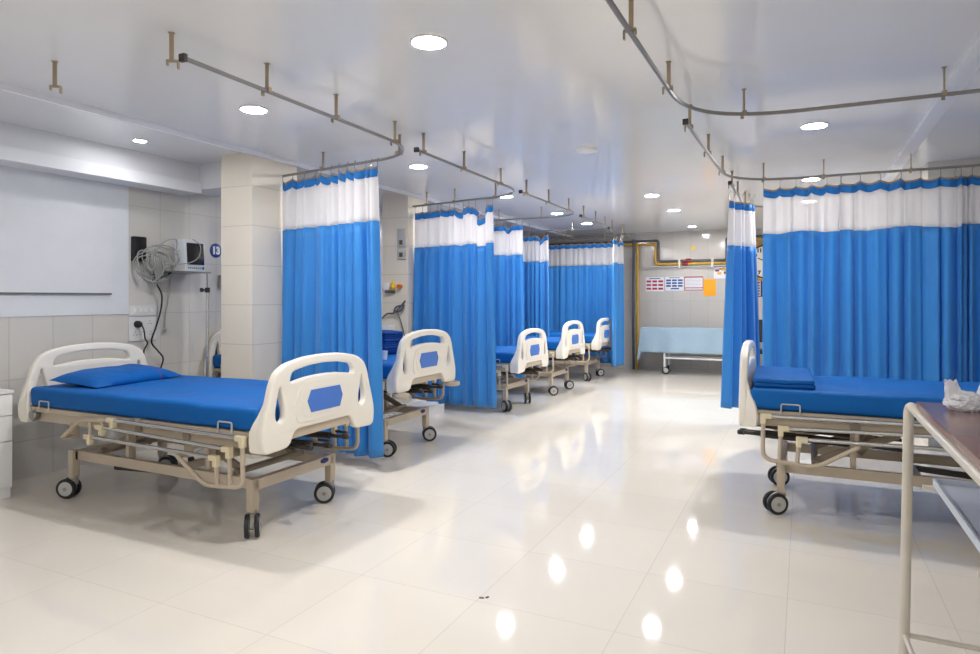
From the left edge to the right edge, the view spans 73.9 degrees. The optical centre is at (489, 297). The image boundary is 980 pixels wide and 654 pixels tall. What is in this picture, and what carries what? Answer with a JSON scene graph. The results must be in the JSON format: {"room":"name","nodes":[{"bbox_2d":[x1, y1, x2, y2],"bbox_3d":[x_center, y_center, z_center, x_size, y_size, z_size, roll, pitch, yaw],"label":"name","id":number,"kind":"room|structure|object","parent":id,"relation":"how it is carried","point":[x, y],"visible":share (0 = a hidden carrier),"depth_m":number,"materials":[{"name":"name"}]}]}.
{"room":"hospital room","nodes":[
{"label":"hospital room","id":0,"kind":"room"},
{"bbox_2d":[0,187,381,480],"bbox_3d":[-2.574,0.060,6.422,0.100,2.480,14.550,0,0,26],"label":"wall","id":1,"kind":"structure","parent":0,"point":[38,448],"depth_m":5.50,"materials":[{"name":"beige tile"}]},
{"bbox_2d":[0,204,110,292],"bbox_3d":[-3.670,-0.347,3.991,0.012,0.615,2.820,0,0,26],"label":"whiteboard","id":2,"kind":"object","parent":1,"relation":"attached to","point":[42,250],"depth_m":4.86,"materials":[{"name":"white plastic"}]},
{"bbox_2d":[0,292,111,294],"bbox_3d":[-3.667,-0.033,3.990,0.018,0.014,2.820,0,0,26],"label":"trim","id":3,"kind":"structure","parent":1,"relation":"attached to","point":[0,292],"depth_m":4.89,"materials":[{"name":"grey metal"}]},
{"bbox_2d":[0,165,128,316],"bbox_3d":[-4.337,-0.524,2.625,0.008,1.312,6.178,0,0,26],"label":"wall panel","id":4,"kind":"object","parent":1,"relation":"attached to","point":[18,187],"depth_m":5.01,"materials":[{"name":"paint"}]},
{"bbox_2d":[0,121,198,194],"bbox_3d":[-4.129,-1.052,2.814,0.220,0.255,6.700,0,0,26],"label":"ceiling beam","id":5,"kind":"structure","parent":1,"relation":"attached to","point":[12,135],"depth_m":4.93,"materials":[{"name":"white paint"}]},
{"bbox_2d":[0,145,201,193],"bbox_3d":[-4.014,-0.969,2.753,0.040,0.093,6.690,0,0,26],"label":"trim","id":6,"kind":"structure","parent":1,"relation":"attached to","point":[7,153],"depth_m":4.88,"materials":[{"name":"white paint"}]},
{"bbox_2d":[131,236,146,261],"bbox_3d":[-2.947,-0.410,5.472,0.050,0.210,0.115,0,0,26],"label":"wall box","id":7,"kind":"object","parent":1,"relation":"attached to","point":[138,243],"visible":0.91,"depth_m":5.44,"materials":[{"name":"black plastic"}]},
{"bbox_2d":[128,316,155,340],"bbox_3d":[-2.945,0.258,5.511,0.020,0.204,0.249,0,0,26],"label":"power outlet","id":8,"kind":"object","parent":1,"relation":"attached to","point":[149,322],"visible":0.93,"depth_m":5.50,"materials":[{"name":"white plastic"}]},
{"bbox_2d":[134,321,147,352],"bbox_3d":[-2.924,0.355,5.459,0.094,0.330,0.068,0,0,-2],"label":"plug","id":9,"kind":"object","parent":8,"relation":"attached to","point":[137,324],"visible":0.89,"depth_m":5.44,"materials":[{"name":"black plastic"}]},
{"bbox_2d":[128,306,155,315],"bbox_3d":[-2.945,0.110,5.507,0.024,0.079,0.249,0,0,26],"label":"light switch","id":10,"kind":"object","parent":1,"relation":"attached to","point":[133,310],"visible":1,"depth_m":5.50,"materials":[{"name":"white plastic"}]},
{"bbox_2d":[150,271,210,281],"bbox_3d":[-2.700,-0.185,5.697,0.300,0.091,0.385,0,0,26],"label":"shelf","id":11,"kind":"object","parent":1,"relation":"attached to","point":[170,272],"visible":0.5,"depth_m":5.61,"materials":[{"name":"metal"}]},
{"bbox_2d":[133,238,200,367],"bbox_3d":[-2.744,0.192,5.553,0.527,1.417,0.174,0,0,-43],"label":"cable bundle","id":12,"kind":"object","parent":11,"relation":"hanging from","point":[158,272],"visible":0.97,"depth_m":5.49,"materials":[{"name":"grey plastic"}]},
{"bbox_2d":[163,273,173,332],"bbox_3d":[-2.804,0.039,5.685,0.088,0.521,0.046,0,0,-26],"label":"lead","id":13,"kind":"object","parent":11,"relation":"hanging from","point":[164,329],"visible":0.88,"depth_m":5.68,"materials":[{"name":"grey plastic"}]},
{"bbox_2d":[175,239,204,271],"bbox_3d":[-2.636,-0.371,5.730,0.137,0.282,0.220,0,0,26],"label":"patient monitor","id":14,"kind":"object","parent":11,"relation":"on","point":[188,250],"visible":0.97,"depth_m":5.67,"materials":[{"name":"white plastic"}]},
{"bbox_2d":[199,162,220,196],"bbox_3d":[-2.405,-1.070,5.897,0.660,0.220,0.350,0,0,26],"label":"trim","id":15,"kind":"structure","parent":1,"relation":"attached to","point":[209,174],"depth_m":5.74,"materials":[{"name":"white paint"}]},
{"bbox_2d":[210,243,220,257],"bbox_3d":[-2.613,-0.452,6.215,0.008,0.136,0.136,0,0,26],"label":"number sign","id":16,"kind":"object","parent":1,"relation":"attached to","point":[215,249],"visible":0.97,"depth_m":6.21,"materials":[{"name":"blue plastic"}]},
{"bbox_2d":[218,275,220,287],"bbox_3d":[-2.561,-0.160,6.265,0.060,0.120,0.080,0,0,26],"label":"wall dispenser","id":17,"kind":"object","parent":1,"relation":"attached to","point":[219,276],"visible":0.24,"depth_m":6.23,"materials":[{"name":"grey plastic"}]},
{"bbox_2d":[221,153,296,458],"bbox_3d":[-1.960,0.060,5.558,0.345,2.480,0.515,0,0,26],"label":"column","id":18,"kind":"structure","parent":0,"point":[251,185],"depth_m":5.35,"materials":[{"name":"beige tile"}]},
{"bbox_2d":[382,194,426,402],"bbox_3d":[-0.987,0.060,7.584,0.345,2.480,0.420,0,0,26],"label":"wall","id":19,"kind":"structure","parent":0,"point":[398,212],"depth_m":7.40,"materials":[{"name":"beige tile"}]},
{"bbox_2d":[382,325,393,330],"bbox_3d":[-1.201,0.350,7.399,0.210,0.080,0.100,0,0,26],"label":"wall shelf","id":20,"kind":"object","parent":19,"relation":"attached to","point":[384,327],"visible":0.28,"depth_m":7.34,"materials":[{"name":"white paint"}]},
{"bbox_2d":[383,281,402,292],"bbox_3d":[-1.105,-0.125,7.369,0.230,0.140,0.069,0,0,26],"label":"meter","id":21,"kind":"object","parent":19,"relation":"attached to","point":[386,286],"visible":1,"depth_m":7.37,"materials":[{"name":"white paint"}]},
{"bbox_2d":[382,300,405,335],"bbox_3d":[-1.099,0.233,7.354,0.325,0.418,0.052,0,0,22],"label":"tubing","id":22,"kind":"object","parent":19,"relation":"attached to","point":[402,305],"visible":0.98,"depth_m":7.31,"materials":[{"name":"grey plastic"}]},
{"bbox_2d":[397,228,405,246],"bbox_3d":[-0.994,-0.680,7.334,0.100,0.200,0.038,0,0,26],"label":"switch box","id":23,"kind":"object","parent":19,"relation":"attached to","point":[401,233],"visible":1,"depth_m":7.32,"materials":[{"name":"white plastic"}]},
{"bbox_2d":[397,249,405,258],"bbox_3d":[-0.994,-0.495,7.334,0.100,0.110,0.038,0,0,26],"label":"switch box","id":24,"kind":"object","parent":19,"relation":"attached to","point":[401,253],"visible":1,"depth_m":7.32,"materials":[{"name":"white plastic"}]},
{"bbox_2d":[386,402,433,417],"bbox_3d":[-0.971,1.240,7.277,0.730,0.120,0.120,0,0,26],"label":"trim","id":25,"kind":"structure","parent":19,"relation":"attached to","point":[431,407],"depth_m":7.16,"materials":[{"name":"white paint"}]},
{"bbox_2d":[410,400,443,415],"bbox_3d":[-0.720,1.240,7.351,0.340,0.120,0.230,0,0,26],"label":"trim","id":26,"kind":"structure","parent":19,"relation":"attached to","point":[438,408],"depth_m":7.29,"materials":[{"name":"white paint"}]},
{"bbox_2d":[0,365,979,653],"bbox_3d":[0.761,1.350,4.820,7.700,0.100,14.950,0,0,26],"label":"floor","id":27,"kind":"structure","parent":0,"point":[621,510],"depth_m":3.37,"materials":[{"name":"beige tile"}]},
{"bbox_2d":[0,389,13,498],"bbox_3d":[-3.394,0.950,4.125,0.400,0.700,0.490,0,0,26],"label":"base cabinet","id":28,"kind":"object","parent":27,"relation":"on","point":[5,394],"visible":1,"depth_m":4.22,"materials":[{"name":"white laminate"}]},
{"bbox_2d":[0,389,13,393],"bbox_3d":[-3.394,0.610,4.125,0.400,0.020,0.490,0,0,26],"label":"countertop","id":29,"kind":"structure","parent":28,"relation":"on","point":[2,391],"depth_m":4.23,"materials":[{"name":"white laminate"}]},
{"bbox_2d":[18,342,373,538],"bbox_3d":[-1.901,0.811,4.225,2.191,0.978,1.006,0,0,26],"label":"hospital bed","id":30,"kind":"object","parent":27,"relation":"on","point":[229,418],"visible":0.96,"depth_m":3.85,"materials":[{"name":"blue fabric"}]},
{"bbox_2d":[49,364,181,387],"bbox_3d":[-2.567,0.529,4.516,0.419,0.112,0.700,0,0,20],"label":"pillow","id":31,"kind":"object","parent":30,"relation":"on","point":[109,376],"visible":0.97,"depth_m":4.34,"materials":[{"name":"blue fabric"}]},
{"bbox_2d":[188,274,209,460],"bbox_3d":[-2.316,0.549,5.343,0.314,1.499,0.321,0,0,-30],"label":"stand","id":32,"kind":"object","parent":27,"relation":"on","point":[207,290],"visible":0.34,"depth_m":5.33,"materials":[{"name":"metal"}]},
{"bbox_2d":[204,329,459,456],"bbox_3d":[-1.459,0.783,5.998,2.213,1.033,1.006,0,0,26],"label":"hospital bed","id":33,"kind":"object","parent":27,"relation":"on","point":[408,368],"visible":0.42,"depth_m":5.61,"materials":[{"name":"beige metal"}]},
{"bbox_2d":[382,350,387,359],"bbox_3d":[-0.889,0.480,5.474,0.060,0.075,0.060,0,0,26],"label":"cup","id":34,"kind":"object","parent":33,"relation":"on","point":[384,353],"visible":0.82,"depth_m":5.45,"materials":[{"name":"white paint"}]},
{"bbox_2d":[382,330,402,353],"bbox_3d":[-1.112,0.413,6.147,0.510,0.209,0.313,0,0,26],"label":"folded blanket","id":35,"kind":"object","parent":33,"relation":"on","point":[390,339],"visible":0.34,"depth_m":6.01,"materials":[{"name":"blue fabric"}]},
{"bbox_2d":[496,328,547,411],"bbox_3d":[-0.423,0.829,8.147,2.191,0.943,1.006,0,0,26],"label":"hospital bed","id":36,"kind":"object","parent":27,"relation":"on","point":[511,360],"visible":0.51,"depth_m":7.55,"materials":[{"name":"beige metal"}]},
{"bbox_2d":[525,320,584,395],"bbox_3d":[0.210,0.803,9.351,2.191,0.993,1.006,0,0,26],"label":"hospital bed","id":37,"kind":"object","parent":27,"relation":"on","point":[571,341],"visible":0.4,"depth_m":8.79,"materials":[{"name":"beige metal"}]},
{"bbox_2d":[549,318,611,380],"bbox_3d":[0.914,0.808,10.899,2.191,0.983,1.006,0,0,26],"label":"hospital bed","id":38,"kind":"object","parent":27,"relation":"on","point":[594,341],"visible":0.34,"depth_m":10.34,"materials":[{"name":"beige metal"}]},
{"bbox_2d":[632,239,634,368],"bbox_3d":[2.624,0.115,11.913,0.044,2.370,0.042,0,0,26],"label":"gas pipe","id":39,"kind":"object","parent":27,"relation":"on","point":[633,240],"visible":1,"depth_m":11.89,"materials":[{"name":"yellow metal"}]},
{"bbox_2d":[636,244,638,369],"bbox_3d":[2.683,0.160,11.862,0.044,2.280,0.042,0,0,26],"label":"gas pipe","id":40,"kind":"object","parent":27,"relation":"on","point":[637,245],"visible":1,"depth_m":11.85,"materials":[{"name":"metal"}]},
{"bbox_2d":[662,353,721,373],"bbox_3d":[3.475,0.912,11.133,1.630,0.775,0.528,0,0,26],"label":"trolley","id":41,"kind":"object","parent":27,"relation":"on","point":[665,370],"visible":0.43,"depth_m":11.11,"materials":[{"name":"white metal"}]},
{"bbox_2d":[636,327,722,359],"bbox_3d":[3.467,0.786,11.114,1.833,0.556,0.563,0,0,26],"label":"cloth","id":42,"kind":"object","parent":41,"relation":"on","point":[688,340],"visible":0.71,"depth_m":10.96,"materials":[{"name":"blue fabric"}]},
{"bbox_2d":[759,320,761,353],"bbox_3d":[4.402,0.825,10.371,0.440,0.950,0.450,0,0,26],"label":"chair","id":43,"kind":"object","parent":27,"relation":"on","point":[760,321],"visible":0.02,"depth_m":10.58,"materials":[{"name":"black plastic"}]},
{"bbox_2d":[737,340,979,514],"bbox_3d":[2.646,0.791,3.875,2.179,1.018,1.006,0,0,26],"label":"hospital bed","id":44,"kind":"object","parent":27,"relation":"on","point":[850,410],"visible":0.84,"depth_m":3.82,"materials":[{"name":"blue fabric"}]},
{"bbox_2d":[753,366,815,389],"bbox_3d":[1.886,0.508,4.198,0.340,0.062,0.752,0,0,24],"label":"pillow","id":45,"kind":"object","parent":44,"relation":"on","point":[764,376],"visible":1,"depth_m":3.93,"materials":[{"name":"blue fabric"}]},
{"bbox_2d":[898,402,979,653],"bbox_3d":[1.480,0.817,1.558,0.756,0.966,0.981,0,0,26],"label":"side table","id":46,"kind":"object","parent":27,"relation":"on","point":[957,432],"visible":1,"depth_m":1.92,"materials":[{"name":"brown laminate"}]},
{"bbox_2d":[933,478,979,552],"bbox_3d":[1.448,0.554,1.510,0.597,0.022,0.735,0,0,26],"label":"shelf","id":47,"kind":"object","parent":46,"relation":"on","point":[962,498],"depth_m":1.78,"materials":[{"name":"silver metal"}]},
{"bbox_2d":[942,379,979,411],"bbox_3d":[1.408,0.287,1.942,0.114,0.093,0.095,0,0,1],"label":"plastic bag","id":48,"kind":"object","parent":46,"relation":"on","point":[957,399],"visible":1,"depth_m":1.92,"materials":[{"name":"white plastic"}]},
{"bbox_2d":[0,0,979,237],"bbox_3d":[0.761,-1.230,4.820,7.700,0.100,14.950,0,0,26],"label":"ceiling","id":49,"kind":"structure","parent":0,"point":[515,86],"depth_m":3.60,"materials":[{"name":"white paint"}]},
{"bbox_2d":[49,60,62,93],"bbox_3d":[-2.163,-1.099,3.249,0.053,0.161,0.020,0,0,-9],"label":"hanger","id":50,"kind":"object","parent":49,"relation":"attached to","point":[54,63],"visible":1,"depth_m":3.25,"materials":[{"name":"metal"}]},
{"bbox_2d":[132,138,146,142],"bbox_3d":[-2.614,-1.175,4.869,0.097,0.010,0.097,0,0,26],"label":"recessed light","id":51,"kind":"object","parent":49,"relation":"in","point":[134,139],"visible":1,"depth_m":4.84,"materials":[{"name":"white plastic"}]},
{"bbox_2d":[166,31,179,69],"bbox_3d":[-1.410,-1.099,2.899,0.053,0.161,0.020,0,0,-9],"label":"hanger","id":52,"kind":"object","parent":49,"relation":"attached to","point":[171,34],"visible":0.98,"depth_m":2.89,"materials":[{"name":"beige metal"}]},
{"bbox_2d":[239,105,267,113],"bbox_3d":[-1.474,-1.175,4.069,0.172,0.010,0.172,0,0,26],"label":"recessed light","id":53,"kind":"object","parent":49,"relation":"in","point":[252,109],"visible":1,"depth_m":4.05,"materials":[{"name":"white plastic"}]},
{"bbox_2d":[241,107,265,113],"bbox_3d":[-1.474,-1.173,4.069,0.146,0.006,0.146,0,0,26],"label":"diffuser","id":54,"kind":"object","parent":53,"relation":"attached to","point":[252,110],"depth_m":4.07,"materials":[{"name":"white plastic"}]},
{"bbox_2d":[0,82,573,237],"bbox_3d":[-1.584,-1.163,5.946,0.088,0.035,14.550,0,0,26],"label":"trim","id":55,"kind":"structure","parent":49,"relation":"attached to","point":[5,87],"depth_m":4.60,"materials":[{"name":"white paint"}]},
{"bbox_2d":[178,53,404,176],"bbox_3d":[-1.060,-1.099,4.262,1.007,0.161,2.796,0,0,-9],"label":"track","id":56,"kind":"object","parent":49,"relation":"attached to","point":[182,57],"visible":0.98,"depth_m":3.69,"materials":[{"name":"grey metal"}]},
{"bbox_2d":[282,158,383,457],"bbox_3d":[-1.305,0.071,5.175,1.254,2.232,0.119,0,0,37],"label":"curtain","id":57,"kind":"object","parent":56,"relation":"hanging from","point":[331,259],"visible":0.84,"depth_m":5.09,"materials":[{"name":"blue fabric"}]},
{"bbox_2d":[409,164,427,168],"bbox_3d":[-0.639,-1.175,5.831,0.172,0.010,0.172,0,0,26],"label":"recessed light","id":58,"kind":"object","parent":49,"relation":"in","point":[414,166],"visible":1,"depth_m":5.80,"materials":[{"name":"white plastic"}]},
{"bbox_2d":[410,34,447,49],"bbox_3d":[-0.281,-1.175,2.997,0.172,0.010,0.172,0,0,26],"label":"recessed light","id":59,"kind":"object","parent":49,"relation":"in","point":[421,41],"visible":1,"depth_m":2.98,"materials":[{"name":"white plastic"}]},
{"bbox_2d":[413,37,444,48],"bbox_3d":[-0.281,-1.173,2.997,0.146,0.006,0.146,0,0,26],"label":"diffuser","id":60,"kind":"object","parent":59,"relation":"attached to","point":[418,42],"depth_m":2.99,"materials":[{"name":"white plastic"}]},
{"bbox_2d":[412,133,514,206],"bbox_3d":[-0.217,-1.099,6.045,0.991,0.161,2.882,0,0,-7],"label":"track","id":61,"kind":"object","parent":49,"relation":"attached to","point":[416,149],"visible":0.99,"depth_m":5.85,"materials":[{"name":"grey metal"}]},
{"bbox_2d":[412,196,496,407],"bbox_3d":[-0.423,0.049,7.051,1.242,2.196,0.142,0,0,40],"label":"curtain","id":62,"kind":"object","parent":61,"relation":"hanging from","point":[454,286],"visible":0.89,"depth_m":6.96,"materials":[{"name":"blue fabric"}]},
{"bbox_2d":[493,180,573,220],"bbox_3d":[0.227,-1.099,8.143,1.440,0.161,3.279,0,0,-26],"label":"track","id":63,"kind":"object","parent":49,"relation":"attached to","point":[520,191],"visible":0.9,"depth_m":7.73,"materials":[{"name":"grey metal"}]},
{"bbox_2d":[493,218,523,382],"bbox_3d":[-0.110,0.040,8.782,1.227,2.174,0.083,0,0,26],"label":"curtain","id":64,"kind":"object","parent":63,"relation":"hanging from","point":[508,242],"visible":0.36,"depth_m":8.60,"materials":[{"name":"blue fabric"}]},
{"bbox_2d":[523,206,606,232],"bbox_3d":[0.852,-1.099,9.791,1.184,0.161,2.991,0,0,-32],"label":"track","id":65,"kind":"object","parent":49,"relation":"attached to","point":[580,215],"visible":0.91,"depth_m":9.77,"materials":[{"name":"grey metal"}]},
{"bbox_2d":[523,231,549,366],"bbox_3d":[0.443,0.040,10.306,1.106,2.174,0.123,0,0,29],"label":"curtain","id":66,"kind":"object","parent":65,"relation":"hanging from","point":[535,250],"visible":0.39,"depth_m":10.14,"materials":[{"name":"blue fabric"}]},
{"bbox_2d":[529,220,629,240],"bbox_3d":[1.503,-1.099,11.209,1.218,0.161,2.905,0,0,-32],"label":"track","id":67,"kind":"object","parent":49,"relation":"attached to","point":[612,228],"visible":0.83,"depth_m":11.26,"materials":[{"name":"grey metal"}]},
{"bbox_2d":[548,233,623,366],"bbox_3d":[1.449,0.041,11.467,0.654,2.173,2.179,0,0,-44],"label":"curtain","id":68,"kind":"object","parent":67,"relation":"hanging from","point":[586,281],"visible":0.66,"depth_m":11.39,"materials":[{"name":"blue fabric"}]},
{"bbox_2d":[575,147,596,153],"bbox_3d":[0.760,-1.167,5.163,0.170,0.026,0.170,0,0,26],"label":"recessed light","id":69,"kind":"object","parent":49,"relation":"attached to","point":[582,150],"visible":1,"depth_m":5.12,"materials":[{"name":"white plastic"}]},
{"bbox_2d":[644,194,659,196],"bbox_3d":[1.857,-1.175,7.472,0.172,0.010,0.172,0,0,26],"label":"recessed light","id":70,"kind":"object","parent":49,"relation":"in","point":[646,195],"visible":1,"depth_m":7.44,"materials":[{"name":"white plastic"}]},
{"bbox_2d":[728,171,762,207],"bbox_3d":[3.757,-1.099,6.816,3.446,0.161,1.408,0,0,-8],"label":"track","id":71,"kind":"object","parent":49,"relation":"attached to","point":[730,183],"visible":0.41,"depth_m":6.61,"materials":[{"name":"grey metal"}]},
{"bbox_2d":[720,191,759,408],"bbox_3d":[2.497,0.017,6.439,0.594,2.130,0.128,0,0,-34],"label":"curtain","id":72,"kind":"object","parent":71,"relation":"hanging from","point":[741,313],"visible":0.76,"depth_m":6.37,"materials":[{"name":"blue fabric"}]},
{"bbox_2d":[605,0,979,118],"bbox_3d":[1.744,-1.099,2.955,3.776,0.161,1.633,0,0,-15],"label":"track","id":73,"kind":"object","parent":49,"relation":"attached to","point":[629,28],"visible":1,"depth_m":3.33,"materials":[{"name":"grey metal"}]},
{"bbox_2d":[801,178,820,180],"bbox_3d":[3.179,-1.175,6.460,0.172,0.010,0.172,0,0,26],"label":"recessed light","id":74,"kind":"object","parent":49,"relation":"in","point":[813,179],"visible":0.71,"depth_m":6.44,"materials":[{"name":"white plastic"}]},
{"bbox_2d":[800,122,827,129],"bbox_3d":[2.214,-1.175,4.450,0.172,0.010,0.172,0,0,26],"label":"recessed light","id":75,"kind":"object","parent":49,"relation":"in","point":[813,125],"visible":1,"depth_m":4.42,"materials":[{"name":"white plastic"}]},
{"bbox_2d":[802,123,825,128],"bbox_3d":[2.214,-1.173,4.450,0.146,0.006,0.146,0,0,26],"label":"diffuser","id":76,"kind":"object","parent":75,"relation":"attached to","point":[808,125],"depth_m":4.43,"materials":[{"name":"white plastic"}]},
{"bbox_2d":[682,104,979,181],"bbox_3d":[2.764,-1.099,5.018,3.701,0.161,1.586,0,0,-13],"label":"track","id":77,"kind":"object","parent":49,"relation":"attached to","point":[687,122],"visible":0.97,"depth_m":5.29,"materials":[{"name":"grey metal"}]},
{"bbox_2d":[762,176,842,375],"bbox_3d":[2.694,0.040,5.631,0.629,2.174,0.100,0,0,27],"label":"curtain","id":78,"kind":"object","parent":77,"relation":"hanging from","point":[801,226],"visible":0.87,"depth_m":5.63,"materials":[{"name":"blue fabric"}]},
{"bbox_2d":[762,231,839,375],"bbox_3d":[2.688,0.273,5.635,0.614,1.709,0.100,0,0,27],"label":"drape","id":79,"kind":"object","parent":78,"relation":"hanging from","point":[801,269],"depth_m":5.63,"materials":[{"name":"blue fabric"}]},
{"bbox_2d":[839,165,962,381],"bbox_3d":[3.329,0.040,5.303,0.859,2.174,0.107,0,0,26],"label":"curtain","id":80,"kind":"object","parent":77,"relation":"hanging from","point":[900,286],"visible":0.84,"depth_m":5.29,"materials":[{"name":"blue fabric"}]},
{"bbox_2d":[955,167,979,381],"bbox_3d":[4.193,0.040,4.963,1.097,2.174,0.136,0,0,23],"label":"curtain","id":81,"kind":"object","parent":77,"relation":"hanging from","point":[970,296],"visible":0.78,"depth_m":5.14,"materials":[{"name":"blue fabric"}]},
{"bbox_2d":[957,224,979,381],"bbox_3d":[4.185,0.271,4.962,1.087,1.712,0.142,0,0,26],"label":"drape","id":82,"kind":"object","parent":81,"relation":"hanging from","point":[970,296],"depth_m":5.14,"materials":[{"name":"blue fabric"}]},
{"bbox_2d":[881,31,979,181],"bbox_3d":[2.705,-1.163,3.887,0.107,0.035,14.550,0,0,26],"label":"trim","id":83,"kind":"structure","parent":49,"relation":"attached to","point":[969,63],"depth_m":3.93,"materials":[{"name":"white paint"}]},
{"bbox_2d":[540,228,762,368],"bbox_3d":[3.931,0.060,11.424,7.300,2.480,0.100,0,0,26],"label":"wall","id":84,"kind":"structure","parent":0,"point":[686,308],"depth_m":11.67,"materials":[{"name":"grey tile"}]},
{"bbox_2d":[646,277,663,290],"bbox_3d":[2.987,-0.247,11.819,0.325,0.255,0.006,0,0,26],"label":"poster","id":85,"kind":"object","parent":84,"relation":"attached to","point":[652,283],"visible":1,"depth_m":11.82,"materials":[{"name":"white paper"}]},
{"bbox_2d":[646,280,662,289],"bbox_3d":[2.986,-0.235,11.817,0.299,0.168,0.002,0,0,26],"label":"print","id":86,"kind":"object","parent":85,"relation":"attached to","point":[650,284],"depth_m":11.82},
{"bbox_2d":[548,235,762,267],"bbox_3d":[3.214,-0.802,11.663,5.500,0.525,0.090,0,0,26],"label":"gas pipe","id":87,"kind":"object","parent":84,"relation":"attached to","point":[688,260],"visible":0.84,"depth_m":11.67,"materials":[{"name":"metal"}]},
{"bbox_2d":[665,277,683,290],"bbox_3d":[3.300,-0.255,11.668,0.320,0.250,0.006,0,0,26],"label":"poster","id":88,"kind":"object","parent":84,"relation":"attached to","point":[671,283],"visible":1,"depth_m":11.66,"materials":[{"name":"white paper"}]},
{"bbox_2d":[635,363,721,372],"bbox_3d":[4.921,1.250,10.886,5.050,0.100,0.012,0,0,26],"label":"baseboard","id":89,"kind":"structure","parent":84,"relation":"attached to","point":[641,366],"depth_m":11.59,"materials":[{"name":"grey tile"}]},
{"bbox_2d":[642,245,725,267],"bbox_3d":[3.419,-0.772,11.559,1.440,0.455,0.019,0,0,26],"label":"gas pipe","id":90,"kind":"object","parent":84,"relation":"attached to","point":[642,245],"visible":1,"depth_m":11.64,"materials":[{"name":"metal"}]},
{"bbox_2d":[623,238,762,265],"bbox_3d":[3.211,-0.787,11.656,5.500,0.435,0.076,0,0,26],"label":"gas pipe","id":91,"kind":"object","parent":84,"relation":"attached to","point":[760,239],"visible":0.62,"depth_m":11.63,"materials":[{"name":"yellow metal"}]},
{"bbox_2d":[684,276,702,289],"bbox_3d":[3.602,-0.258,11.524,0.320,0.245,0.006,0,0,26],"label":"poster","id":92,"kind":"object","parent":84,"relation":"attached to","point":[695,282],"visible":1,"depth_m":11.52,"materials":[{"name":"white paper"}]},
{"bbox_2d":[686,280,701,284],"bbox_3d":[3.601,-0.273,11.522,0.269,0.130,0.002,0,0,26],"label":"print","id":93,"kind":"object","parent":92,"relation":"attached to","point":[688,282],"depth_m":11.52},
{"bbox_2d":[704,279,715,295],"bbox_3d":[3.843,-0.182,11.408,0.205,0.295,0.004,0,0,26],"label":"poster","id":94,"kind":"object","parent":84,"relation":"attached to","point":[709,284],"visible":1,"depth_m":11.40,"materials":[{"name":"orange paper"}]},
{"bbox_2d":[714,266,725,278],"bbox_3d":[4.041,-0.450,11.312,0.305,0.220,0.006,0,0,26],"label":"poster","id":95,"kind":"object","parent":84,"relation":"attached to","point":[719,272],"visible":0.74,"depth_m":11.33,"materials":[{"name":"white paper"}]},
{"bbox_2d":[756,242,762,280],"bbox_3d":[4.656,-0.615,10.993,0.670,0.670,0.050,0,0,26],"label":"wall clock","id":96,"kind":"object","parent":84,"relation":"attached to","point":[759,247],"visible":0.03,"depth_m":11.04,"materials":[{"name":"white plastic"}]},
{"bbox_2d":[757,280,761,296],"bbox_3d":[4.530,-0.190,11.078,0.180,0.340,0.006,0,0,26],"label":"poster","id":97,"kind":"object","parent":84,"relation":"attached to","point":[759,282],"visible":0.36,"depth_m":11.06,"materials":[{"name":"white paper"}]},
{"bbox_2d":[920,158,979,446],"bbox_3d":[4.100,0.060,5.769,0.440,2.480,0.450,0,0,26],"label":"wall","id":98,"kind":"structure","parent":0,"point":[967,171],"depth_m":5.60,"materials":[{"name":"white paint"}]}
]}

